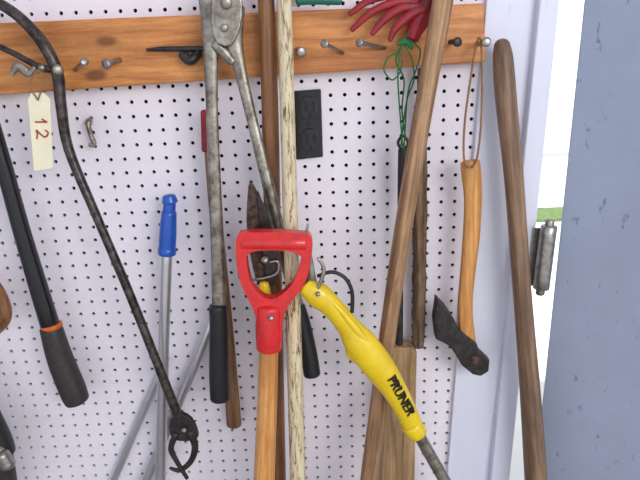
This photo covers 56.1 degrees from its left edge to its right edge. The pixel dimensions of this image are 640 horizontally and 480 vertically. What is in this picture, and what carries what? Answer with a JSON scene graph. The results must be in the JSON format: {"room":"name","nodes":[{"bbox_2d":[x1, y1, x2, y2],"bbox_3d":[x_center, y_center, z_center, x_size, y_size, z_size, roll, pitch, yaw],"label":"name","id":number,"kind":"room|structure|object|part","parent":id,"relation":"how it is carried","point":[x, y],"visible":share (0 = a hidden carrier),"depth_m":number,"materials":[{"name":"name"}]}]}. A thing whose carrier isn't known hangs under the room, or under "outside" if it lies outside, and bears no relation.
{"room":"tool shed","nodes":[
{"label":"tool shed","id":0,"kind":"room"},
{"bbox_2d":[0,0,476,479],"bbox_3d":[-1.282,0.097,1.228,3.328,1.962,0.080,-2,17,0],"label":"wall","id":1,"kind":"structure","parent":0,"point":[357,2],"depth_m":1.15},
{"bbox_2d":[0,0,484,479],"bbox_3d":[-0.290,-0.018,1.145,1.321,1.676,0.005,-2,17,0],"label":"pegboard","id":2,"kind":"object","parent":1,"relation":"attached to","point":[451,83],"visible":0.56,"depth_m":1.16,"materials":[{"name":"paint"}]},
{"bbox_2d":[0,283,11,332],"bbox_3d":[-0.622,0.040,1.105,0.068,0.295,0.043,-2,17,0],"label":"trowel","id":3,"kind":"object","parent":2,"relation":"hanging from","point":[5,305],"visible":1,"depth_m":1.12,"materials":[{"name":"wood"}]},
{"bbox_2d":[0,411,16,479],"bbox_3d":[-0.643,0.391,1.191,0.109,0.356,0.061,8,20,30],"label":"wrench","id":4,"kind":"object","parent":2,"relation":"hanging from","point":[7,444],"visible":1,"depth_m":1.18,"materials":[{"name":"black metal"}]},
{"bbox_2d":[0,449,15,470],"bbox_3d":[-0.616,0.430,1.173,0.029,0.042,0.029,-19,16,5],"label":"socket","id":5,"kind":"object","parent":4,"relation":"attached to","point":[7,461],"depth_m":1.16,"materials":[{"name":"metal"}]},
{"bbox_2d":[84,117,96,146],"bbox_3d":[-0.409,-0.193,1.074,0.017,0.051,0.039,-2,17,0],"label":"hook","id":6,"kind":"object","parent":2,"relation":"attached to","point":[88,122],"visible":1,"depth_m":1.06,"materials":[{"name":"metal"}]},
{"bbox_2d":[0,3,484,94],"bbox_3d":[-0.309,-0.322,1.028,1.178,0.123,0.038,-3,17,0],"label":"rail","id":7,"kind":"object","parent":2,"relation":"attached to","point":[96,40],"visible":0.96,"depth_m":1.01,"materials":[{"name":"brown wood"}]},
{"bbox_2d":[0,124,88,407],"bbox_3d":[-0.549,-0.121,1.056,0.149,0.942,0.051,-2,17,0],"label":"handle","id":8,"kind":"object","parent":7,"relation":"hanging from","point":[65,372],"visible":1,"depth_m":1.11,"materials":[{"name":"rubber"}]},
{"bbox_2d":[73,57,88,71],"bbox_3d":[-0.399,-0.291,0.997,0.013,0.023,0.058,-15,22,-36],"label":"nail","id":9,"kind":"object","parent":7,"relation":"attached to","point":[84,61],"visible":1,"depth_m":0.98,"materials":[{"name":"metal"}]},
{"bbox_2d":[0,0,198,479],"bbox_3d":[-0.384,0.038,1.082,0.276,0.906,0.062,0,17,7],"label":"tool","id":10,"kind":"object","parent":7,"relation":"hanging from","point":[182,427],"visible":0.99,"depth_m":1.04,"materials":[{"name":"metal"}]},
{"bbox_3d":[-0.482,-0.296,0.974,0.118,0.017,0.014,23,16,-5],"label":"arm","id":11,"kind":"part","parent":10,"relation":"part of","materials":[{"name":"metal"}]},
{"bbox_2d":[28,69,52,170],"bbox_3d":[-0.462,-0.195,0.986,0.046,0.164,0.004,-2,17,0],"label":"price tag","id":12,"kind":"object","parent":10,"relation":"hanging from","point":[39,111],"visible":1,"depth_m":0.99,"materials":[{"name":"paper"}]},
{"bbox_3d":[-0.264,0.360,1.161,0.055,0.063,0.012,-2,17,0],"label":"jaw plate","id":13,"kind":"part","parent":10,"relation":"part of","materials":[{"name":"black metal"}]},
{"bbox_2d":[101,57,121,69],"bbox_3d":[-0.346,-0.295,1.001,0.018,0.019,0.040,5,19,22],"label":"nail","id":14,"kind":"object","parent":7,"relation":"attached to","point":[106,64],"visible":1,"depth_m":0.99,"materials":[{"name":"metal"}]},
{"bbox_2d":[146,46,202,65],"bbox_3d":[-0.238,-0.307,1.000,0.101,0.032,0.036,-2,17,0],"label":"clip","id":15,"kind":"object","parent":7,"relation":"attached to","point":[193,55],"visible":0.91,"depth_m":0.99,"materials":[{"name":"black metal"}]},
{"bbox_2d":[201,110,240,428],"bbox_3d":[-0.187,0.080,1.137,0.031,0.641,0.022,-2,17,0],"label":"handle","id":16,"kind":"object","parent":7,"relation":"hanging from","point":[233,414],"visible":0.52,"depth_m":1.18,"materials":[{"name":"brown wood"}]},
{"bbox_2d":[198,0,319,403],"bbox_3d":[-0.117,-0.082,1.024,0.213,0.814,0.050,-2,17,0],"label":"cutter","id":17,"kind":"object","parent":7,"relation":"hanging from","point":[222,21],"visible":0.88,"depth_m":1.02,"materials":[{"name":"metal"}]},
{"bbox_3d":[-0.178,-0.128,1.016,0.034,0.550,0.019,1,17,-1],"label":"handle","id":18,"kind":"part","parent":17,"relation":"part of","materials":[{"name":"metal"}]},
{"bbox_3d":[-0.144,-0.346,0.933,0.050,0.086,0.010,-2,17,0],"label":"plate","id":19,"kind":"part","parent":17,"relation":"part of","materials":[{"name":"metal"}]},
{"bbox_3d":[-0.092,-0.109,1.023,0.044,0.554,0.020,-10,17,2],"label":"handle","id":20,"kind":"part","parent":17,"relation":"part of","materials":[{"name":"metal"}]},
{"bbox_2d":[294,47,305,57],"bbox_3d":[-0.034,-0.313,0.999,0.018,0.018,0.038,-6,18,-13],"label":"nail","id":21,"kind":"object","parent":7,"relation":"attached to","point":[300,51],"visible":1,"depth_m":0.98,"materials":[{"name":"metal"}]},
{"bbox_2d":[292,0,341,6],"bbox_3d":[-0.016,-0.388,0.969,0.104,0.021,0.014,-2,17,0],"label":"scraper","id":22,"kind":"object","parent":7,"relation":"hanging from","point":[294,2],"visible":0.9,"depth_m":0.96,"materials":[{"name":"plastic"}]},
{"bbox_3d":[-0.002,-0.387,0.969,0.076,0.015,0.014,0,17,-1],"label":"handle","id":23,"kind":"part","parent":22,"relation":"part of","materials":[{"name":"teal paint"}]},
{"bbox_2d":[320,39,344,54],"bbox_3d":[0.022,-0.315,0.983,0.014,0.025,0.074,7,19,26],"label":"nail","id":24,"kind":"object","parent":7,"relation":"attached to","point":[324,43],"visible":1,"depth_m":0.96,"materials":[{"name":"metal"}]},
{"bbox_2d":[355,38,386,49],"bbox_3d":[0.085,-0.320,0.983,0.014,0.019,0.082,11,21,36],"label":"nail","id":25,"kind":"object","parent":7,"relation":"attached to","point":[359,42],"visible":1,"depth_m":0.97,"materials":[{"name":"metal"}]},
{"bbox_2d":[383,31,420,149],"bbox_3d":[0.136,-0.248,1.011,0.061,0.199,0.041,-2,17,0],"label":"twine","id":26,"kind":"object","parent":25,"relation":"hanging from","point":[406,42],"visible":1,"depth_m":0.99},
{"bbox_2d":[348,0,431,42],"bbox_3d":[0.123,-0.380,0.970,0.155,0.122,0.035,-2,17,0],"label":"rake","id":27,"kind":"object","parent":7,"relation":"attached to","point":[417,14],"visible":0.98,"depth_m":0.97,"materials":[{"name":"red plastic"}]},
{"bbox_2d":[405,0,431,42],"bbox_3d":[0.170,-0.382,0.970,0.040,0.125,0.035,16,16,-5],"label":"socket","id":28,"kind":"object","parent":27,"relation":"attached to","point":[417,14],"depth_m":0.96,"materials":[{"name":"red plastic"}]},
{"bbox_2d":[412,68,427,348],"bbox_3d":[0.185,-0.042,1.109,0.028,0.533,0.028,6,19,25],"label":"wooden stick","id":29,"kind":"object","parent":7,"relation":"hanging from","point":[419,234],"visible":0.61,"depth_m":1.12,"materials":[{"name":"brown wood"}]},
{"bbox_2d":[448,37,461,46],"bbox_3d":[0.223,-0.329,0.997,0.016,0.016,0.037,-5,17,-9],"label":"nail","id":30,"kind":"object","parent":7,"relation":"attached to","point":[457,41],"visible":1,"depth_m":0.98,"materials":[{"name":"black metal"}]},
{"bbox_2d":[477,37,490,46],"bbox_3d":[0.267,-0.326,0.988,0.016,0.016,0.056,-2,17,0],"label":"nail","id":31,"kind":"object","parent":7,"relation":"attached to","point":[486,41],"visible":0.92,"depth_m":0.96,"materials":[{"name":"metal"}]},
{"bbox_2d":[238,182,279,293],"bbox_3d":[-0.105,0.051,1.039,0.074,0.307,0.033,-2,17,0],"label":"pruning shears","id":32,"kind":"object","parent":2,"relation":"hanging from","point":[265,264],"visible":0.56,"depth_m":1.02,"materials":[{"name":"metal"}]},
{"bbox_3d":[-0.102,-0.006,1.027,0.043,0.190,0.004,-2,17,0],"label":"blade","id":33,"kind":"part","parent":32,"relation":"part of","materials":[{"name":"metal"}]},
{"bbox_3d":[-0.087,-0.003,1.020,0.029,0.169,0.003,-2,17,0],"label":"blade","id":34,"kind":"part","parent":32,"relation":"part of","materials":[{"name":"black metal"}]},
{"bbox_2d":[235,229,312,479],"bbox_3d":[-0.095,0.379,1.087,0.195,0.821,0.054,-6,18,-12],"label":"d-handle spade","id":35,"kind":"object","parent":2,"relation":"hanging from","point":[269,309],"visible":1,"depth_m":1.00,"materials":[{"name":"red plastic"}]},
{"bbox_2d":[255,306,281,354],"bbox_3d":[-0.087,0.149,1.024,0.046,0.089,0.046,1,17,-1],"label":"socket","id":36,"kind":"object","parent":35,"relation":"attached to","point":[268,327],"depth_m":1.00,"materials":[{"name":"red plastic"}]},
{"bbox_2d":[294,89,322,159],"bbox_3d":[-0.021,-0.207,1.082,0.050,0.124,0.010,-2,17,0],"label":"electrical outlet","id":37,"kind":"object","parent":2,"relation":"attached to","point":[308,108],"visible":1,"depth_m":1.08,"materials":[{"name":"black plastic"}]},
{"bbox_2d":[300,97,317,118],"bbox_3d":[-0.020,-0.236,1.071,0.033,0.039,0.005,-2,17,0],"label":"socket","id":38,"kind":"object","parent":37,"relation":"attached to","point":[308,105],"depth_m":1.07,"materials":[{"name":"black plastic"}]},
{"bbox_2d":[301,129,318,150],"bbox_3d":[-0.018,-0.181,1.087,0.033,0.040,0.005,-2,17,0],"label":"socket","id":39,"kind":"object","parent":37,"relation":"attached to","point":[309,137],"depth_m":1.09,"materials":[{"name":"black plastic"}]},
{"bbox_2d":[488,0,558,479],"bbox_3d":[0.381,0.076,1.200,0.091,1.725,0.100,-2,17,0],"label":"door frame","id":40,"kind":"structure","parent":1,"relation":"attached to","point":[546,11],"depth_m":1.09,"materials":[{"name":"white paint"}]},
{"bbox_2d":[529,228,539,285],"bbox_3d":[0.411,0.032,1.133,0.033,0.116,0.003,-2,17,0],"label":"leaf plate","id":41,"kind":"object","parent":1,"relation":"attached to","point":[535,231],"visible":0.29,"depth_m":1.13,"materials":[{"name":"metal"}]},
{"bbox_2d":[533,224,556,290],"bbox_3d":[0.417,0.033,1.113,0.035,0.126,0.030,1,17,9],"label":"barrel","id":42,"kind":"object","parent":1,"relation":"attached to","point":[547,235],"visible":0.99,"depth_m":1.10,"materials":[{"name":"metal"}]},
{"bbox_2d":[535,218,554,295],"bbox_3d":[0.417,0.033,1.114,0.024,0.151,0.017,-3,17,-2],"label":"pin","id":43,"kind":"object","parent":42,"relation":"in","point":[549,221],"visible":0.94,"depth_m":1.09,"materials":[{"name":"metal"}]},
{"bbox_2d":[542,0,639,479],"bbox_3d":[0.832,-0.033,0.825,0.977,2.280,0.051,11,21,36],"label":"door leaf","id":44,"kind":"structure","parent":1,"relation":"in","point":[591,402],"depth_m":1.09,"materials":[{"name":"paint"}]},
{"bbox_2d":[395,135,408,345],"bbox_3d":[0.152,0.019,1.117,0.022,0.429,0.021,10,21,34],"label":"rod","id":45,"kind":"object","parent":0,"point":[401,153],"visible":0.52,"depth_m":1.07,"materials":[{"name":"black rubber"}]},
{"bbox_3d":[0.152,0.070,1.133,0.016,0.325,0.016,-1,17,0],"label":"rod","id":46,"kind":"part","parent":45,"relation":"part of","materials":[{"name":"black metal"}]},
{"bbox_2d":[445,0,535,479],"bbox_3d":[0.325,0.084,1.200,0.163,1.755,0.060,-2,17,0],"label":"door frame","id":47,"kind":"structure","parent":0,"point":[474,396],"depth_m":1.16,"materials":[{"name":"white paint"}]},
{"bbox_2d":[432,37,488,375],"bbox_3d":[0.262,-0.035,1.078,0.110,0.624,0.031,-2,17,0],"label":"hatchet","id":48,"kind":"object","parent":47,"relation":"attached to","point":[461,339],"visible":1,"depth_m":1.11,"materials":[{"name":"brown wood"}]},
{"bbox_3d":[0.059,1.696,-0.647,4.400,0.060,4.560,-2,17,0],"label":"floor","id":49,"kind":"structure","parent":0,"visible":0},
{"bbox_2d":[110,357,169,479],"bbox_3d":[-0.504,0.638,1.331,0.429,0.834,0.018,-2,17,0],"label":"tube","id":50,"kind":"object","parent":49,"relation":"on","point":[152,389],"visible":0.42,"depth_m":1.25,"materials":[{"name":"silver metal"}]},
{"bbox_2d":[155,194,177,479],"bbox_3d":[-0.327,0.481,1.244,0.183,1.174,0.033,-2,17,0],"label":"pole","id":51,"kind":"object","parent":49,"relation":"on","point":[166,247],"visible":0.99,"depth_m":1.13,"materials":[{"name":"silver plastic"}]},
{"bbox_2d":[142,319,208,479],"bbox_3d":[-0.408,0.600,1.303,0.443,0.919,0.023,-2,17,0],"label":"tube","id":52,"kind":"object","parent":49,"relation":"on","point":[199,352],"visible":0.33,"depth_m":1.20,"materials":[{"name":"silver metal"}]},
{"bbox_2d":[258,0,285,479],"bbox_3d":[-0.091,0.275,1.171,0.087,1.604,0.039,-2,17,0],"label":"wooden pole","id":53,"kind":"object","parent":49,"relation":"on","point":[266,8],"visible":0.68,"depth_m":1.01,"materials":[{"name":"brown wood"}]},
{"bbox_2d":[277,0,305,479],"bbox_3d":[-0.044,0.297,1.101,0.031,1.596,0.129,2,18,14],"label":"wooden pole","id":54,"kind":"object","parent":49,"relation":"on","point":[284,7],"visible":0.94,"depth_m":1.01,"materials":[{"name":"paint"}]},
{"bbox_2d":[300,223,450,479],"bbox_3d":[0.263,0.509,1.141,0.564,1.144,0.046,-2,17,-1],"label":"pole pruner","id":55,"kind":"object","parent":49,"relation":"on","point":[362,347],"visible":1,"depth_m":1.02,"materials":[{"name":"yellow plastic"}]},
{"bbox_2d":[379,340,416,479],"bbox_3d":[0.154,0.609,1.301,0.094,0.852,0.038,-2,17,0],"label":"wooden plank","id":56,"kind":"object","parent":49,"relation":"on","point":[397,462],"visible":0.55,"depth_m":1.22,"materials":[{"name":"brown wood"}]},
{"bbox_2d":[360,0,453,479],"bbox_3d":[0.122,0.299,1.119,0.243,1.574,0.038,-5,17,-10],"label":"handle","id":57,"kind":"object","parent":49,"relation":"on","point":[440,13],"visible":0.9,"depth_m":1.01,"materials":[{"name":"brown wood"}]},
{"bbox_2d":[493,38,547,479],"bbox_3d":[0.415,0.354,1.179,0.214,1.432,0.047,5,18,21],"label":"handle","id":58,"kind":"object","parent":49,"relation":"on","point":[533,439],"visible":1,"depth_m":1.08,"materials":[{"name":"brown wood"}]},
{"label":"outside","id":59,"kind":"structure","parent":0,"visible":0},
{"bbox_2d":[509,157,567,479],"bbox_3d":[1.501,-0.005,5.023,15.000,0.060,7.230,-2,17,0],"label":"driveway","id":60,"kind":"structure","parent":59,"point":[554,169],"depth_m":3.69,"materials":[{"name":"concrete"}]},
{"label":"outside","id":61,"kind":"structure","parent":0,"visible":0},
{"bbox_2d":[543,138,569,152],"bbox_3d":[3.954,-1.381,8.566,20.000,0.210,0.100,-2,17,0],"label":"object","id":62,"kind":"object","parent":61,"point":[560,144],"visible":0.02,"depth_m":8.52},
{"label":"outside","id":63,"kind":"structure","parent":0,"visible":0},
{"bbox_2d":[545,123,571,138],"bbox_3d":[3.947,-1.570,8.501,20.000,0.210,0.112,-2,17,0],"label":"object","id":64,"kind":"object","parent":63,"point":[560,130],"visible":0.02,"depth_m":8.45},
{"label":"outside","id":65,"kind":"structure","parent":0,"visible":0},
{"bbox_2d":[559,0,583,1],"bbox_3d":[3.887,-3.291,7.975,20.000,0.210,0.100,-2,17,0],"label":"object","id":66,"kind":"object","parent":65,"point":[559,0],"visible":0.02,"depth_m":7.95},
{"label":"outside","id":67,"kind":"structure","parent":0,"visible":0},
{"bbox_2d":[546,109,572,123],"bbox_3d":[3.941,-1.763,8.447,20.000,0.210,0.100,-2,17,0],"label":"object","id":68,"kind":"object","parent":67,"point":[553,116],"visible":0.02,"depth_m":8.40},
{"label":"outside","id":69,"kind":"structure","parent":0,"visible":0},
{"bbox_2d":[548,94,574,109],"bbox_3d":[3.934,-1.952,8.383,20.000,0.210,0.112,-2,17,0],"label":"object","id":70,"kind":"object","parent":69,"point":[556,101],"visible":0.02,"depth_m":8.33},
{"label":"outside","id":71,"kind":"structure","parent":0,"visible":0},
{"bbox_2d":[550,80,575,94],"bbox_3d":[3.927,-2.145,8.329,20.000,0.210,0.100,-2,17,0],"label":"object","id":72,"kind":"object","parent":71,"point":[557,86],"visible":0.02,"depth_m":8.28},
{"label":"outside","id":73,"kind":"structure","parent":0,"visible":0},
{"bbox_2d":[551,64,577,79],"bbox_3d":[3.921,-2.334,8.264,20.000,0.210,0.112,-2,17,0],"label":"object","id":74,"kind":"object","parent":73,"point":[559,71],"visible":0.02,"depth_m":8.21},
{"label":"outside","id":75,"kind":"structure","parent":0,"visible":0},
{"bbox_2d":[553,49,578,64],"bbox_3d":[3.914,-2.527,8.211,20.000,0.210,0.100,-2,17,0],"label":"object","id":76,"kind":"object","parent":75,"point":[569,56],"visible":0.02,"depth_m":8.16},
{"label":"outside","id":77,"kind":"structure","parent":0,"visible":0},
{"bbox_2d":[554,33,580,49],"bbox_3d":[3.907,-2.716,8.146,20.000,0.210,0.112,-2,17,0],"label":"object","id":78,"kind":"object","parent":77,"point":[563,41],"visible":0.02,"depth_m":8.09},
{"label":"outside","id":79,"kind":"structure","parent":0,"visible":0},
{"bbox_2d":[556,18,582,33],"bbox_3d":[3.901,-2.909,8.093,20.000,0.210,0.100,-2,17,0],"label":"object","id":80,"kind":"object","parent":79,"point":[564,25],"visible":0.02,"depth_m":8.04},
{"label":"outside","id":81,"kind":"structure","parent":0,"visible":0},
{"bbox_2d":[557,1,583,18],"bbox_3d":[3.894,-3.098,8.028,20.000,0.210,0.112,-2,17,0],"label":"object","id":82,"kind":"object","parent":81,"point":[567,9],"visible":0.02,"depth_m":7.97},
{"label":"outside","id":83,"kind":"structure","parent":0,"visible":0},
{"bbox_2d":[536,207,562,221],"bbox_3d":[1.493,-0.215,5.550,15.000,0.029,0.400,-2,17,0],"label":"lawn","id":84,"kind":"structure","parent":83,"point":[555,213],"depth_m":5.51,"materials":[{"name":"green plant"}]}
]}

